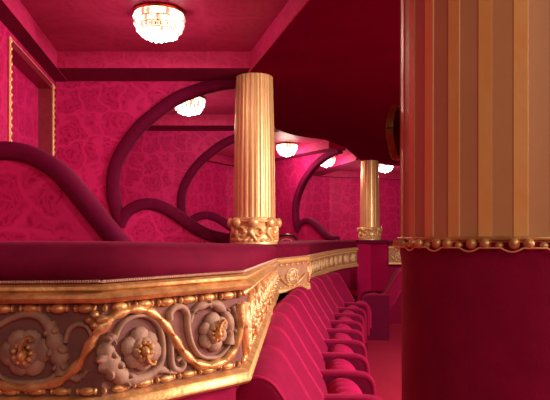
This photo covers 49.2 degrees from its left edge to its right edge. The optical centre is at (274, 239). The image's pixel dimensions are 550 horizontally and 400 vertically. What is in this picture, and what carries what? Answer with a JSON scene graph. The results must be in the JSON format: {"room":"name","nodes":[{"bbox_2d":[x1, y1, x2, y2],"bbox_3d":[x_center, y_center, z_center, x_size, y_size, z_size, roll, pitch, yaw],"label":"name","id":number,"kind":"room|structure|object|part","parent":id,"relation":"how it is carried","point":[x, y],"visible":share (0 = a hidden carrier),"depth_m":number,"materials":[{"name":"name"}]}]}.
{"room":"theater auditorium","nodes":[
{"label":"theater auditorium","id":0,"kind":"room"},
{"bbox_2d":[0,21,399,239],"bbox_3d":[-0.496,-0.380,8.161,3.437,2.360,14.015,0,0,21],"label":"wall","id":1,"kind":"structure","parent":0,"point":[334,202],"depth_m":12.98,"materials":[{"name":"red fabric"}]},
{"bbox_2d":[8,36,54,155],"bbox_3d":[-1.897,-0.272,4.556,0.169,2.144,1.238,0,0,-8],"label":"door","id":2,"kind":"structure","parent":1,"relation":"in","point":[31,99],"depth_m":4.75,"materials":[{"name":"gold wood"}]},
{"bbox_2d":[57,51,250,80],"bbox_3d":[-1.110,-1.473,5.115,1.880,0.154,0.490,0,0,0],"label":"ceiling beam","id":3,"kind":"structure","parent":1,"relation":"attached to","point":[74,65],"depth_m":4.87,"materials":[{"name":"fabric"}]},
{"bbox_2d":[0,0,399,179],"bbox_3d":[-0.465,-1.471,8.148,3.543,0.158,14.040,0,0,21],"label":"trim","id":4,"kind":"structure","parent":1,"relation":"attached to","point":[13,14],"depth_m":4.37,"materials":[{"name":"paint"}]},
{"bbox_2d":[146,114,278,131],"bbox_3d":[-1.075,-1.473,7.535,2.250,0.154,0.450,0,0,0],"label":"trim","id":5,"kind":"structure","parent":1,"relation":"attached to","point":[168,122],"depth_m":7.31,"materials":[{"name":"paint"}]},
{"bbox_2d":[275,140,345,160],"bbox_3d":[0.160,-1.473,10.310,0.350,0.154,2.664,0,0,-37],"label":"trim","id":6,"kind":"structure","parent":1,"relation":"attached to","point":[324,146],"depth_m":9.48,"materials":[{"name":"paint"}]},
{"bbox_2d":[249,0,390,165],"bbox_3d":[1.041,-1.474,6.405,2.543,0.173,11.137,0,0,14],"label":"trim","id":7,"kind":"structure","parent":1,"relation":"attached to","point":[292,8],"depth_m":4.13,"materials":[{"name":"red paint"}]},
{"bbox_2d":[313,154,360,174],"bbox_3d":[1.158,-1.473,11.897,0.350,0.154,2.831,0,0,-17],"label":"trim","id":8,"kind":"structure","parent":1,"relation":"attached to","point":[348,161],"depth_m":11.31,"materials":[{"name":"paint"}]},
{"bbox_2d":[20,0,399,172],"bbox_3d":[0.169,-1.570,7.694,5.227,0.080,14.620,0,0,13],"label":"ceiling","id":9,"kind":"structure","parent":0,"point":[69,25],"depth_m":4.34,"materials":[{"name":"paint"}]},
{"bbox_2d":[133,2,185,42],"bbox_3d":[-0.775,-1.427,4.019,0.348,0.206,0.352,0,0,0],"label":"ceiling light","id":10,"kind":"object","parent":9,"relation":"attached to","point":[158,13],"visible":1,"depth_m":3.92,"materials":[{"name":"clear glass"}]},
{"bbox_3d":[-0.775,-1.518,4.020,0.344,0.024,0.344,0,0,0],"label":"ceiling plate","id":11,"kind":"part","parent":10,"relation":"part of","materials":[{"name":"gold metal"}]},
{"bbox_2d":[175,96,204,115],"bbox_3d":[-0.919,-1.427,6.420,0.348,0.206,0.352,0,0,-40],"label":"ceiling light","id":12,"kind":"object","parent":9,"relation":"attached to","point":[188,108],"visible":0.75,"depth_m":6.34,"materials":[{"name":"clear glass"}]},
{"bbox_2d":[276,142,297,156],"bbox_3d":[0.190,-1.427,9.551,0.352,0.206,0.348,0,0,-30],"label":"ceiling light","id":13,"kind":"object","parent":9,"relation":"attached to","point":[285,147],"visible":1,"depth_m":9.43,"materials":[{"name":"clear glass"}]},
{"bbox_3d":[0.190,-1.518,9.550,0.344,0.024,0.344,0,0,-30],"label":"ceiling plate","id":14,"kind":"part","parent":13,"relation":"part of","materials":[{"name":"gold metal"}]},
{"bbox_2d":[321,156,335,166],"bbox_3d":[0.930,-1.427,10.951,0.348,0.206,0.352,0,0,20],"label":"ceiling light","id":15,"kind":"object","parent":9,"relation":"attached to","point":[331,161],"visible":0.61,"depth_m":10.87,"materials":[{"name":"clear glass"}]},
{"bbox_2d":[379,164,393,172],"bbox_3d":[2.169,-1.427,11.850,0.348,0.206,0.352,0,0,-21],"label":"ceiling light","id":16,"kind":"object","parent":9,"relation":"attached to","point":[381,166],"visible":0.66,"depth_m":11.75,"materials":[{"name":"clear glass"}]},
{"bbox_2d":[250,0,399,165],"bbox_3d":[1.697,-1.535,6.100,3.806,0.300,10.800,0,0,0],"label":"ceiling","id":17,"kind":"structure","parent":0,"point":[334,69],"depth_m":4.96,"materials":[{"name":"paint"}]},
{"bbox_2d":[350,289,356,295],"bbox_3d":[0.063,0.840,8.017,4.682,0.080,13.992,0,0,24],"label":"floor","id":18,"kind":"structure","parent":0,"point":[353,292],"depth_m":9.50,"materials":[{"name":"carpet"}]},
{"bbox_2d":[0,141,131,241],"bbox_3d":[-1.102,-0.323,2.700,0.956,2.246,0.120,0,0,0],"label":"wall","id":19,"kind":"structure","parent":18,"relation":"on","point":[42,198],"depth_m":2.67,"materials":[{"name":"fabric"}]},
{"bbox_3d":[-1.102,-0.302,2.700,0.956,2.204,0.050,0,0,0],"label":"damask panel","id":20,"kind":"part","parent":19,"relation":"part of","materials":[{"name":"red fabric"}]},
{"bbox_2d":[55,80,235,242],"bbox_3d":[-1.127,-0.324,5.300,1.606,2.247,0.120,0,0,0],"label":"wall","id":21,"kind":"structure","parent":18,"relation":"on","point":[98,124],"depth_m":5.28,"materials":[{"name":"fabric"}]},
{"bbox_2d":[120,131,234,242],"bbox_3d":[-1.097,-0.324,7.700,2.006,2.247,0.120,0,0,0],"label":"wall","id":22,"kind":"structure","parent":18,"relation":"on","point":[161,165],"depth_m":7.68,"materials":[{"name":"fabric"}]},
{"bbox_2d":[279,234,297,240],"bbox_3d":[0.210,0.355,8.512,0.380,0.890,0.380,0,0,17],"label":"chair","id":23,"kind":"object","parent":18,"relation":"on","point":[281,235],"visible":0.23,"depth_m":8.33,"materials":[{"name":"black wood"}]},
{"bbox_2d":[275,150,342,240],"bbox_3d":[0.281,-0.324,10.295,0.134,2.247,2.426,0,0,-38],"label":"wall","id":24,"kind":"structure","parent":18,"relation":"on","point":[292,175],"depth_m":10.16,"materials":[{"name":"fabric"}]},
{"bbox_2d":[367,324,401,399],"bbox_3d":[2.250,1.390,7.000,10.500,0.100,17.000,0,0,0],"label":"floor","id":25,"kind":"structure","parent":0,"point":[384,358],"depth_m":6.51,"materials":[{"name":"carpet"}]},
{"bbox_2d":[0,241,279,399],"bbox_3d":[-0.578,0.671,3.170,1.229,1.338,3.727,0,0,4],"label":"parapet","id":26,"kind":"object","parent":25,"relation":"on","point":[80,320],"visible":1,"depth_m":1.38,"materials":[{"name":"metal"}]},
{"bbox_3d":[-0.783,0.340,1.353,0.819,0.026,0.021,0,0,3],"label":"bead moulding","id":27,"kind":"part","parent":26,"relation":"part of","materials":[{"name":"gold metal"}]},
{"bbox_3d":[-0.781,0.156,1.353,0.818,0.029,0.024,0,0,3],"label":"bead moulding","id":28,"kind":"part","parent":26,"relation":"part of","materials":[{"name":"gold metal"}]},
{"bbox_3d":[-0.169,0.270,3.026,1.085,0.343,3.844,0,0,19],"label":"frieze panel","id":29,"kind":"part","parent":26,"relation":"part of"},
{"bbox_3d":[-0.632,0.396,3.153,1.340,0.110,3.697,0,0,0],"label":"moulding","id":30,"kind":"part","parent":26,"relation":"part of","materials":[{"name":"gold metal"}]},
{"bbox_3d":[-0.630,0.147,3.151,1.344,0.114,3.701,0,0,0],"label":"moulding","id":31,"kind":"part","parent":26,"relation":"part of","materials":[{"name":"gold metal"}]},
{"bbox_3d":[-0.230,0.332,1.470,0.370,0.025,0.019,0,0,-42],"label":"bead moulding","id":32,"kind":"part","parent":26,"relation":"part of","materials":[{"name":"gold metal"}]},
{"bbox_3d":[-0.229,0.148,1.472,0.374,0.028,0.023,0,0,-42],"label":"bead moulding","id":33,"kind":"part","parent":26,"relation":"part of","materials":[{"name":"gold metal"}]},
{"bbox_3d":[-0.038,0.364,3.306,0.019,0.087,3.359,0,0,2],"label":"bead moulding","id":34,"kind":"part","parent":26,"relation":"part of","materials":[{"name":"gold metal"}]},
{"bbox_3d":[-0.038,0.180,3.307,0.023,0.090,3.357,0,0,2],"label":"bead moulding","id":35,"kind":"part","parent":26,"relation":"part of","materials":[{"name":"gold metal"}]},
{"bbox_2d":[236,347,309,399],"bbox_3d":[0.190,0.869,1.985,0.628,0.942,0.536,0,0,3],"label":"seat","id":36,"kind":"object","parent":25,"relation":"on","point":[273,378],"visible":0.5,"depth_m":1.88,"materials":[{"name":"fabric"}]},
{"bbox_2d":[262,327,323,399],"bbox_3d":[0.211,0.869,2.502,0.628,0.942,0.536,0,0,2],"label":"seat","id":37,"kind":"object","parent":25,"relation":"on","point":[276,338],"visible":0.38,"depth_m":2.48,"materials":[{"name":"fabric"}]},
{"bbox_2d":[271,240,358,304],"bbox_3d":[0.413,0.672,7.313,0.787,1.336,4.726,0,0,14],"label":"parapet","id":38,"kind":"object","parent":25,"relation":"on","point":[300,261],"visible":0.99,"depth_m":6.91,"materials":[{"name":"metal"}]},
{"bbox_2d":[227,73,281,243],"bbox_3d":[-0.175,-0.674,5.120,0.441,1.421,0.441,0,0,22],"label":"fluted column","id":39,"kind":"structure","parent":38,"relation":"on","point":[254,221],"depth_m":4.97,"materials":[{"name":"gold metal"}]},
{"bbox_3d":[0.151,0.390,5.121,0.317,0.032,0.019,0,0,-41],"label":"bead moulding","id":40,"kind":"part","parent":38,"relation":"part of","materials":[{"name":"gold metal"}]},
{"bbox_3d":[0.152,0.206,5.122,0.309,0.035,0.023,0,0,-41],"label":"bead moulding","id":41,"kind":"part","parent":38,"relation":"part of","materials":[{"name":"gold metal"}]},
{"bbox_3d":[0.566,0.293,7.211,0.374,0.326,4.560,0,0,14],"label":"frieze panel","id":42,"kind":"part","parent":38,"relation":"part of","materials":[{"name":"gold metal"}]},
{"bbox_3d":[0.644,0.171,7.179,1.326,0.097,4.409,0,0,0],"label":"moulding","id":43,"kind":"part","parent":38,"relation":"part of","materials":[{"name":"gold metal"}]},
{"bbox_3d":[0.643,0.419,7.181,1.323,0.093,4.406,0,0,0],"label":"moulding","id":44,"kind":"part","parent":38,"relation":"part of","materials":[{"name":"gold metal"}]},
{"bbox_3d":[0.628,0.388,7.343,0.323,0.070,4.197,0,0,14],"label":"bead moulding","id":45,"kind":"part","parent":38,"relation":"part of","materials":[{"name":"gold metal"}]},
{"bbox_3d":[0.628,0.204,7.345,0.326,0.073,4.196,0,0,14],"label":"bead moulding","id":46,"kind":"part","parent":38,"relation":"part of","materials":[{"name":"gold metal"}]},
{"bbox_2d":[277,295,369,373],"bbox_3d":[0.318,0.869,4.071,0.628,0.942,0.536,0,0,7],"label":"seat","id":47,"kind":"object","parent":25,"relation":"on","point":[360,363],"visible":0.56,"depth_m":3.94,"materials":[{"name":"fabric"}]},
{"bbox_3d":[0.231,0.719,4.104,0.447,0.642,0.493,0,0,7],"label":"backrest","id":48,"kind":"part","parent":47,"relation":"part of","materials":[{"name":"fabric"}]},
{"bbox_2d":[328,344,353,352],"bbox_3d":[0.442,0.897,4.077,0.250,0.325,0.400,0,0,7],"label":"cushion","id":49,"kind":"object","parent":47,"relation":"on","point":[340,348],"depth_m":4.11,"materials":[{"name":"fabric"}]},
{"bbox_3d":[0.405,1.042,3.830,0.348,0.596,0.074,0,0,7],"label":"panel","id":50,"kind":"part","parent":47,"relation":"part of","materials":[{"name":"fabric"}]},
{"bbox_3d":[0.407,0.906,3.830,0.392,0.368,0.080,0,0,7],"label":"armrest","id":51,"kind":"part","parent":47,"relation":"part of","materials":[{"name":"fabric"}]},
{"bbox_2d":[273,303,375,395],"bbox_3d":[0.263,0.869,3.549,0.628,0.942,0.536,0,0,5],"label":"seat","id":52,"kind":"object","parent":25,"relation":"on","point":[337,368],"visible":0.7,"depth_m":3.41,"materials":[{"name":"fabric"}]},
{"bbox_3d":[0.175,0.719,3.579,0.447,0.642,0.493,0,0,5],"label":"backrest","id":53,"kind":"part","parent":52,"relation":"part of","materials":[{"name":"fabric"}]},
{"bbox_2d":[326,359,355,369],"bbox_3d":[0.387,0.897,3.559,0.250,0.325,0.400,0,0,5],"label":"cushion","id":54,"kind":"object","parent":52,"relation":"on","point":[337,364],"depth_m":3.59,"materials":[{"name":"fabric"}]},
{"bbox_3d":[0.358,1.042,3.311,0.348,0.596,0.074,0,0,5],"label":"panel","id":55,"kind":"part","parent":52,"relation":"part of","materials":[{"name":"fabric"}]},
{"bbox_3d":[0.360,0.906,3.311,0.392,0.368,0.080,0,0,5],"label":"armrest","id":56,"kind":"part","parent":52,"relation":"part of","materials":[{"name":"fabric"}]},
{"bbox_2d":[284,290,366,358],"bbox_3d":[0.380,0.869,4.586,0.628,0.942,0.536,0,0,7],"label":"seat","id":57,"kind":"object","parent":25,"relation":"on","point":[358,347],"visible":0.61,"depth_m":4.45,"materials":[{"name":"fabric"}]},
{"bbox_3d":[0.293,0.719,4.618,0.447,0.642,0.493,0,0,7],"label":"backrest","id":58,"kind":"part","parent":57,"relation":"part of","materials":[{"name":"fabric"}]},
{"bbox_2d":[330,333,351,338],"bbox_3d":[0.504,0.897,4.593,0.250,0.325,0.400,0,0,7],"label":"cushion","id":59,"kind":"object","parent":57,"relation":"on","point":[339,335],"depth_m":4.64,"materials":[{"name":"fabric"}]},
{"bbox_3d":[0.469,1.042,4.346,0.348,0.596,0.074,0,0,7],"label":"panel","id":60,"kind":"part","parent":57,"relation":"part of","materials":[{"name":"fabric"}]},
{"bbox_3d":[0.471,0.906,4.346,0.392,0.368,0.080,0,0,7],"label":"armrest","id":61,"kind":"part","parent":57,"relation":"part of","materials":[{"name":"fabric"}]},
{"bbox_2d":[269,313,382,399],"bbox_3d":[0.230,0.869,3.023,0.628,0.942,0.537,0,0,2],"label":"seat","id":62,"kind":"object","parent":25,"relation":"on","point":[340,388],"visible":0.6,"depth_m":2.97,"materials":[{"name":"fabric"}]},
{"bbox_3d":[0.140,0.719,3.048,0.447,0.642,0.493,0,0,2],"label":"backrest","id":63,"kind":"part","parent":62,"relation":"part of","materials":[{"name":"fabric"}]},
{"bbox_2d":[327,378,362,393],"bbox_3d":[0.353,0.897,3.040,0.250,0.325,0.400,0,0,2],"label":"cushion","id":64,"kind":"object","parent":62,"relation":"on","point":[340,385],"depth_m":3.06,"materials":[{"name":"fabric"}]},
{"bbox_3d":[0.338,0.906,2.790,0.392,0.368,0.080,0,0,2],"label":"armrest","id":65,"kind":"part","parent":62,"relation":"part of","materials":[{"name":"fabric"}]},
{"bbox_2d":[293,286,364,344],"bbox_3d":[0.445,0.869,5.104,0.628,0.942,0.536,0,0,8],"label":"seat","id":66,"kind":"object","parent":25,"relation":"on","point":[354,334],"visible":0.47,"depth_m":4.97,"materials":[{"name":"fabric"}]},
{"bbox_3d":[0.358,0.719,5.138,0.447,0.642,0.493,0,0,8],"label":"backrest","id":67,"kind":"part","parent":66,"relation":"part of","materials":[{"name":"fabric"}]},
{"bbox_2d":[333,324,350,328],"bbox_3d":[0.569,0.897,5.110,0.250,0.325,0.400,0,0,8],"label":"cushion","id":68,"kind":"object","parent":66,"relation":"on","point":[340,326],"depth_m":5.15,"materials":[{"name":"fabric"}]},
{"bbox_3d":[0.529,1.042,4.863,0.348,0.596,0.074,0,0,8],"label":"panel","id":69,"kind":"part","parent":66,"relation":"part of","materials":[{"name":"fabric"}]},
{"bbox_3d":[0.531,0.906,4.862,0.392,0.368,0.080,0,0,8],"label":"armrest","id":70,"kind":"part","parent":66,"relation":"part of","materials":[{"name":"fabric"}]},
{"bbox_2d":[309,281,363,334],"bbox_3d":[0.521,0.869,5.623,0.628,0.942,0.536,0,0,9],"label":"seat","id":71,"kind":"object","parent":25,"relation":"on","point":[348,321],"visible":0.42,"depth_m":5.49,"materials":[{"name":"fabric"}]},
{"bbox_3d":[0.435,0.719,5.659,0.447,0.642,0.493,0,0,9],"label":"backrest","id":72,"kind":"part","parent":71,"relation":"part of","materials":[{"name":"fabric"}]},
{"bbox_2d":[337,316,352,320],"bbox_3d":[0.645,0.897,5.625,0.250,0.325,0.400,0,0,9],"label":"cushion","id":73,"kind":"object","parent":71,"relation":"on","point":[344,317],"depth_m":5.67,"materials":[{"name":"fabric"}]},
{"bbox_3d":[0.599,1.042,5.379,0.348,0.596,0.074,0,0,9],"label":"panel","id":74,"kind":"part","parent":71,"relation":"part of","materials":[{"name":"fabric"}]},
{"bbox_3d":[0.601,0.906,5.378,0.392,0.368,0.080,0,0,9],"label":"armrest","id":75,"kind":"part","parent":71,"relation":"part of","materials":[{"name":"fabric"}]},
{"bbox_2d":[310,277,364,338],"bbox_3d":[0.611,0.869,6.138,0.628,0.942,0.536,0,0,11],"label":"seat","id":76,"kind":"object","parent":25,"relation":"on","point":[355,317],"visible":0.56,"depth_m":6.01,"materials":[{"name":"fabric"}]},
{"bbox_3d":[0.526,0.719,6.177,0.447,0.642,0.493,0,0,11],"label":"backrest","id":77,"kind":"part","parent":76,"relation":"part of","materials":[{"name":"fabric"}]},
{"bbox_3d":[0.683,1.042,5.893,0.348,0.596,0.074,0,0,11],"label":"panel","id":78,"kind":"part","parent":76,"relation":"part of","materials":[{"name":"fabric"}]},
{"bbox_3d":[0.684,0.906,5.892,0.392,0.368,0.080,0,0,11],"label":"armrest","id":79,"kind":"part","parent":76,"relation":"part of","materials":[{"name":"fabric"}]},
{"bbox_2d":[313,275,366,342],"bbox_3d":[0.720,0.869,6.654,0.628,0.942,0.536,0,0,13],"label":"seat","id":80,"kind":"object","parent":25,"relation":"on","point":[325,280],"visible":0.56,"depth_m":6.53,"materials":[{"name":"fabric"}]},
{"bbox_3d":[0.637,0.719,6.696,0.447,0.642,0.493,0,0,13],"label":"backrest","id":81,"kind":"part","parent":80,"relation":"part of","materials":[{"name":"fabric"}]},
{"bbox_3d":[0.780,1.042,6.405,0.348,0.596,0.074,0,0,13],"label":"panel","id":82,"kind":"part","parent":80,"relation":"part of","materials":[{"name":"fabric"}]},
{"bbox_3d":[0.782,0.906,6.404,0.392,0.368,0.080,0,0,13],"label":"armrest","id":83,"kind":"part","parent":80,"relation":"part of","materials":[{"name":"fabric"}]},
{"bbox_2d":[322,272,371,349],"bbox_3d":[0.871,0.869,7.172,0.628,0.942,0.536,0,0,21],"label":"seat","id":84,"kind":"object","parent":25,"relation":"on","point":[335,278],"visible":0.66,"depth_m":7.11,"materials":[{"name":"fabric"}]},
{"bbox_3d":[0.794,0.719,7.225,0.447,0.642,0.493,0,0,21],"label":"backrest","id":85,"kind":"part","parent":84,"relation":"part of","materials":[{"name":"fabric"}]},
{"bbox_3d":[0.895,1.042,6.917,0.348,0.596,0.074,0,0,21],"label":"panel","id":86,"kind":"part","parent":84,"relation":"part of","materials":[{"name":"fabric"}]},
{"bbox_3d":[0.897,0.906,6.916,0.392,0.368,0.080,0,0,21],"label":"armrest","id":87,"kind":"part","parent":84,"relation":"part of","materials":[{"name":"fabric"}]},
{"bbox_2d":[355,300,371,327],"bbox_3d":[0.992,0.897,7.147,0.250,0.325,0.400,0,0,21],"label":"armrest","id":88,"kind":"object","parent":84,"relation":"on","point":[361,301],"depth_m":7.22,"materials":[{"name":"fabric"}]},
{"bbox_2d":[350,240,387,301],"bbox_3d":[1.750,0.670,10.200,1.300,1.340,1.400,0,0,0],"label":"pier","id":89,"kind":"object","parent":25,"relation":"on","point":[371,274],"visible":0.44,"depth_m":9.62,"materials":[{"name":"red paint"}]},
{"bbox_2d":[357,160,382,239],"bbox_3d":[1.665,-0.693,10.550,0.430,1.385,0.430,0,0,22],"label":"fluted column","id":90,"kind":"structure","parent":89,"relation":"on","point":[370,229],"depth_m":10.41,"materials":[{"name":"gold metal"}]},
{"bbox_2d":[360,268,401,340],"bbox_3d":[1.501,0.869,8.283,0.628,0.942,0.580,0,0,7],"label":"seat","id":91,"kind":"object","parent":25,"relation":"on","point":[380,303],"visible":0.7,"depth_m":8.02,"materials":[{"name":"fabric"}]},
{"bbox_3d":[1.414,0.906,8.545,0.392,0.368,0.080,0,0,7],"label":"armrest","id":92,"kind":"part","parent":91,"relation":"part of","materials":[{"name":"fabric"}]},
{"bbox_3d":[1.356,1.042,8.049,0.348,0.596,0.074,0,0,7],"label":"panel","id":93,"kind":"part","parent":91,"relation":"part of","materials":[{"name":"fabric"}]},
{"bbox_3d":[1.354,0.906,8.049,0.392,0.368,0.080,0,0,7],"label":"armrest","id":94,"kind":"part","parent":91,"relation":"part of","materials":[{"name":"fabric"}]},
{"bbox_3d":[1.591,0.719,8.272,0.447,0.642,0.493,0,0,7],"label":"backrest","id":95,"kind":"part","parent":91,"relation":"part of","materials":[{"name":"fabric"}]},
{"bbox_2d":[388,240,401,323],"bbox_3d":[2.517,0.672,9.625,1.420,1.336,0.479,0,0,6],"label":"parapet","id":96,"kind":"object","parent":25,"relation":"on","point":[394,258],"visible":0.06,"depth_m":9.60,"materials":[{"name":"fabric"}]},
{"bbox_3d":[2.503,0.245,9.455,1.408,0.271,0.060,0,0,6],"label":"frieze panel","id":97,"kind":"part","parent":96,"relation":"part of","materials":[{"name":"gold metal"}]},
{"bbox_3d":[2.501,0.372,9.430,1.408,0.038,0.070,0,0,6],"label":"moulding","id":98,"kind":"part","parent":96,"relation":"part of","materials":[{"name":"gold metal"}]},
{"bbox_2d":[386,0,549,399],"bbox_3d":[0.372,-0.022,0.915,0.377,2.725,0.376,0,0,-20],"label":"column","id":99,"kind":"structure","parent":25,"relation":"on","point":[468,132],"depth_m":0.78,"materials":[{"name":"painted wood"},{"name":"gilded metal"}]}
]}

